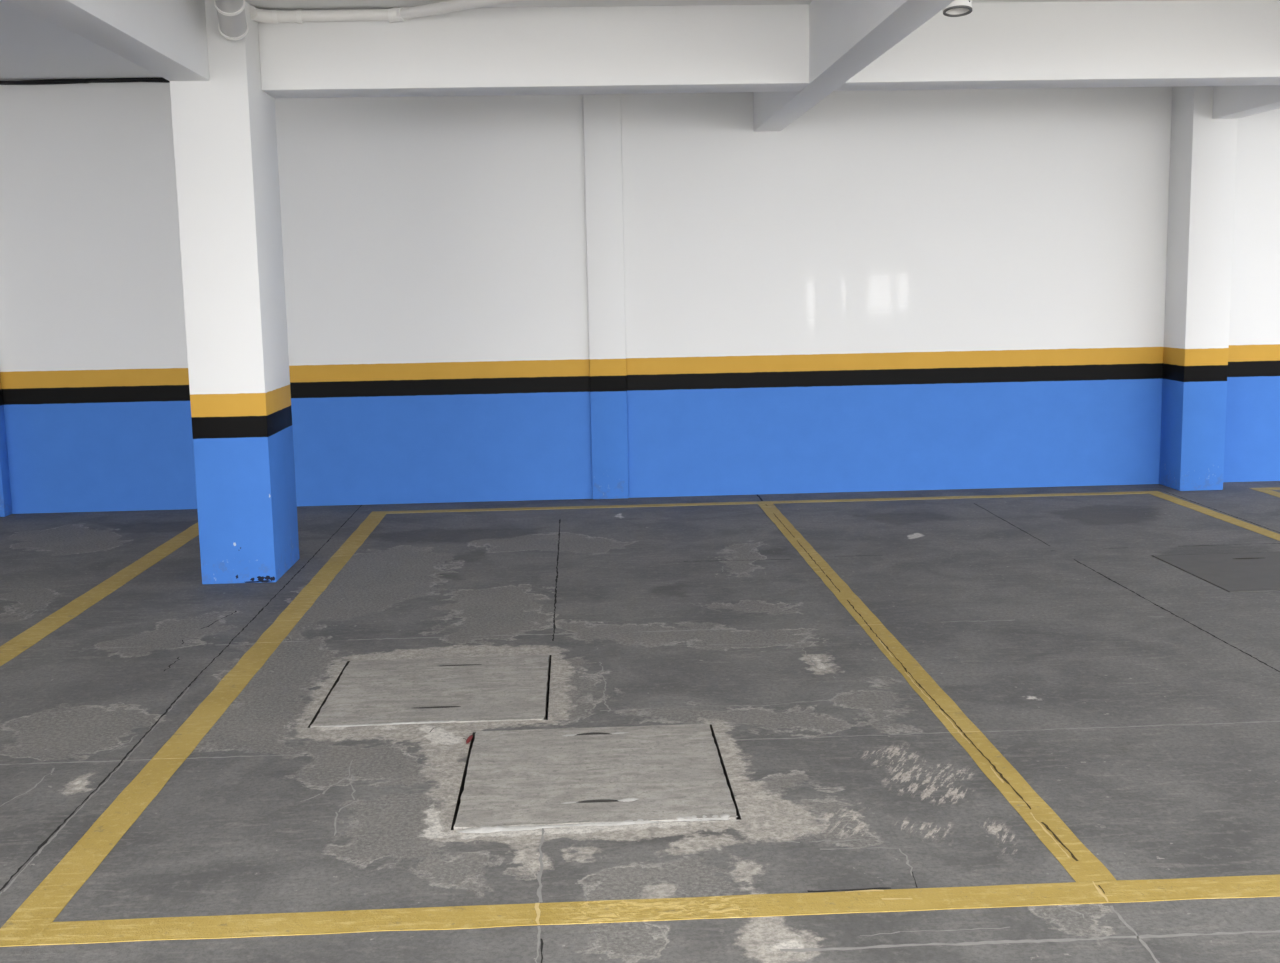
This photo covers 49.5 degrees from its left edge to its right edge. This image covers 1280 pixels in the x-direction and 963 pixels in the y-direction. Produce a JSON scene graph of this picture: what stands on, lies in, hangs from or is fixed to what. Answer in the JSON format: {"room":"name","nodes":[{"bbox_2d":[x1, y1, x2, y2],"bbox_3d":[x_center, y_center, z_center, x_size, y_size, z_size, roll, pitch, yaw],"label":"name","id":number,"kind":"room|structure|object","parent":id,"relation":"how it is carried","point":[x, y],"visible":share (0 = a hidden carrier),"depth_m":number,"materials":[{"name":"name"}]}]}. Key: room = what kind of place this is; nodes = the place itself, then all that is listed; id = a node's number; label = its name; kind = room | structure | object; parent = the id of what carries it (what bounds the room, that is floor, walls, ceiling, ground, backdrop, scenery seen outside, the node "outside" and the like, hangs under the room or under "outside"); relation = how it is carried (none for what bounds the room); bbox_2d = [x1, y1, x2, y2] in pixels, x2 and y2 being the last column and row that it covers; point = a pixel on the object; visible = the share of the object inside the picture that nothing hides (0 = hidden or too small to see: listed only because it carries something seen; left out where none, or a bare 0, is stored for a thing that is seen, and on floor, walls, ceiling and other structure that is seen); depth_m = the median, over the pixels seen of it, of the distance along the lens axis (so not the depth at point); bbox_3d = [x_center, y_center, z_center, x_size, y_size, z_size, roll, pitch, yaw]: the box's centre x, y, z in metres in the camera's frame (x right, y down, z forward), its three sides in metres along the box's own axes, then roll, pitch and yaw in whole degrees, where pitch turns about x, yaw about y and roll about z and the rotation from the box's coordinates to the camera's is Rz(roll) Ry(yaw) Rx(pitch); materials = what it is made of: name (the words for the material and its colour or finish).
{"room":"parking garage","nodes":[
{"label":"parking garage","id":0,"kind":"room"},
{"bbox_2d":[0,0,1175,79],"bbox_3d":[0.963,-2.096,4.199,14.800,0.267,9.400,-1,8,-3],"label":"ceiling","id":1,"kind":"structure","parent":0,"point":[33,46],"depth_m":7.12,"materials":[{"name":"white paint"}]},
{"bbox_2d":[10,0,208,80],"bbox_3d":[-1.914,-1.539,2.921,0.184,0.367,6.988,-1,8,-3],"label":"ceiling beam","id":2,"kind":"structure","parent":1,"relation":"attached to","point":[166,38],"depth_m":5.56,"materials":[{"name":"white paint"}]},
{"bbox_2d":[214,0,248,39],"bbox_3d":[-1.802,-2.127,6.088,0.132,0.318,0.466,-3,8,-12],"label":"drain elbow","id":3,"kind":"object","parent":1,"relation":"hanging from","point":[232,25],"visible":1,"depth_m":6.17,"materials":[{"name":"grey plastic"}]},
{"bbox_2d":[258,0,1279,97],"bbox_3d":[3.198,-2.219,7.040,10.079,0.373,0.299,-1,8,-3],"label":"ceiling beam","id":4,"kind":"structure","parent":1,"relation":"attached to","point":[1082,44],"depth_m":6.79,"materials":[{"name":"white paint"}]},
{"bbox_2d":[250,0,524,23],"bbox_3d":[-0.401,-2.165,6.087,3.031,0.071,0.462,3,9,24],"label":"drain pipe","id":5,"kind":"object","parent":4,"relation":"attached to","point":[398,14],"visible":0.92,"depth_m":6.60,"materials":[{"name":"white plastic"}]},
{"bbox_2d":[753,0,953,131],"bbox_3d":[1.033,-1.778,4.247,0.171,0.378,9.400,-1,8,-3],"label":"ceiling beam","id":6,"kind":"structure","parent":1,"relation":"attached to","point":[846,36],"depth_m":6.15,"materials":[{"name":"white paint"}]},
{"bbox_2d":[943,0,971,16],"bbox_3d":[1.164,-1.911,5.115,0.106,0.380,0.161,-1,8,-2],"label":"ceiling light","id":7,"kind":"object","parent":1,"relation":"hanging from","point":[957,8],"visible":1,"depth_m":5.09,"materials":[{"name":"white plastic"}]},
{"bbox_2d":[1213,85,1279,118],"bbox_3d":[3.881,-1.829,4.209,0.164,0.376,9.070,-1,8,-3],"label":"ceiling beam","id":8,"kind":"structure","parent":1,"relation":"attached to","point":[1229,102],"depth_m":8.34,"materials":[{"name":"white paint"}]},
{"bbox_2d":[0,481,1279,962],"bbox_3d":[1.109,0.852,4.874,15.000,0.301,9.300,-1,8,-3],"label":"floor","id":9,"kind":"structure","parent":0,"point":[1137,695],"depth_m":4.48,"materials":[{"name":"grey paint"}]},
{"bbox_2d":[0,522,198,665],"bbox_3d":[-2.509,0.701,5.363,0.130,0.002,6.650,-1,8,-3],"label":"parking line","id":10,"kind":"object","parent":9,"relation":"on","point":[31,636],"visible":0.92,"depth_m":6.46,"materials":[{"name":"yellow paint"}]},
{"bbox_2d":[0,511,387,946],"bbox_3d":[-1.512,0.600,5.932,0.110,0.002,5.882,-1,8,-3],"label":"parking line","id":11,"kind":"object","parent":9,"relation":"on","point":[45,903],"visible":1,"depth_m":4.06,"materials":[{"name":"yellow paint"}]},
{"bbox_2d":[170,0,299,583],"bbox_3d":[-1.984,-0.898,6.837,0.357,2.733,0.588,-1,8,-3],"label":"column","id":12,"kind":"structure","parent":9,"relation":"on","point":[225,136],"depth_m":6.60,"materials":[{"name":"paint"}]},
{"bbox_2d":[310,655,549,727],"bbox_3d":[-0.707,0.763,4.911,0.762,0.076,0.811,-1,8,-3],"label":"cover","id":13,"kind":"object","parent":9,"relation":"in","point":[491,688],"visible":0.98,"depth_m":4.86,"materials":[{"name":"concrete"}]},
{"bbox_2d":[466,735,472,743],"bbox_3d":[-0.533,0.804,4.338,0.014,0.012,0.082,0,8,4],"label":"scrap","id":14,"kind":"object","parent":9,"relation":"on","point":[469,738],"visible":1,"depth_m":4.33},
{"bbox_2d":[454,724,737,832],"bbox_3d":[-0.131,0.876,4.024,0.748,0.079,0.832,-1,8,-3],"label":"cover","id":15,"kind":"object","parent":9,"relation":"in","point":[530,779],"visible":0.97,"depth_m":3.96,"materials":[{"name":"concrete"}]},
{"bbox_2d":[33,874,1279,945],"bbox_3d":[2.377,0.907,3.243,7.412,0.002,0.115,-1,8,-3],"label":"parking line","id":16,"kind":"object","parent":9,"relation":"on","point":[1119,891],"visible":1,"depth_m":3.14,"materials":[{"name":"yellow paint"}]},
{"bbox_2d":[387,491,1148,513],"bbox_3d":[0.842,0.133,8.905,4.883,0.002,0.097,-1,8,-3],"label":"parking line","id":17,"kind":"object","parent":9,"relation":"on","point":[1133,492],"visible":1,"depth_m":8.90,"materials":[{"name":"yellow paint"}]},
{"bbox_2d":[758,503,1116,881],"bbox_3d":[0.932,0.536,6.049,0.100,0.002,5.680,-1,8,-3],"label":"parking line","id":18,"kind":"object","parent":9,"relation":"on","point":[1078,861],"visible":1,"depth_m":4.31,"materials":[{"name":"yellow paint"}]},
{"bbox_2d":[1159,86,1237,490],"bbox_3d":[3.622,-1.317,9.020,0.288,2.733,0.330,-1,8,-3],"label":"column","id":19,"kind":"structure","parent":9,"relation":"on","point":[1203,148],"depth_m":8.92,"materials":[{"name":"paint"}]},
{"bbox_2d":[1144,491,1279,540],"bbox_3d":[3.461,0.466,6.206,0.098,0.002,5.772,-1,8,-3],"label":"parking line","id":20,"kind":"object","parent":9,"relation":"on","point":[1195,507],"visible":1,"depth_m":8.10,"materials":[{"name":"yellow paint"}]},
{"bbox_2d":[1153,552,1279,591],"bbox_3d":[3.006,0.455,6.595,0.818,0.071,0.835,-1,8,-3],"label":"cover","id":21,"kind":"object","parent":9,"relation":"in","point":[1230,572],"visible":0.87,"depth_m":6.64,"materials":[{"name":"concrete"}]},
{"bbox_2d":[1250,488,1279,497],"bbox_3d":[4.150,0.378,6.730,0.098,0.002,4.816,-1,8,-3],"label":"parking line","id":22,"kind":"object","parent":9,"relation":"on","point":[1264,490],"visible":1,"depth_m":8.95,"materials":[{"name":"yellow paint"}]},
{"bbox_2d":[1266,487,1279,489],"bbox_3d":[4.945,0.025,9.106,1.722,0.002,0.096,-1,8,-3],"label":"parking line","id":23,"kind":"object","parent":9,"relation":"on","point":[1269,488],"visible":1,"depth_m":9.07,"materials":[{"name":"yellow paint"}]},
{"bbox_2d":[0,80,1279,513],"bbox_3d":[0.863,-1.415,9.143,15.000,3.000,0.200,-1,8,-3],"label":"wall","id":24,"kind":"structure","parent":0,"point":[875,290],"depth_m":9.03,"materials":[{"name":"paint"}]},
{"bbox_2d":[0,372,11,516],"bbox_3d":[-4.235,-1.130,8.775,0.270,2.733,0.123,-1,8,-3],"label":"pilaster","id":25,"kind":"object","parent":24,"relation":"attached to","point":[5,494],"visible":1,"depth_m":8.91,"materials":[{"name":"paint"}]},
{"bbox_2d":[0,77,169,84],"bbox_3d":[-3.134,-2.500,8.666,1.971,0.038,0.042,-1,8,-3],"label":"cable bundle","id":26,"kind":"object","parent":24,"relation":"attached to","point":[154,79],"visible":0.59,"depth_m":8.64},
{"bbox_2d":[583,94,628,498],"bbox_3d":[-0.220,-1.239,8.999,0.240,2.733,0.028,-1,8,-3],"label":"pilaster","id":27,"kind":"object","parent":24,"relation":"attached to","point":[601,112],"visible":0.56,"depth_m":8.99,"materials":[{"name":"paint"}]}
]}

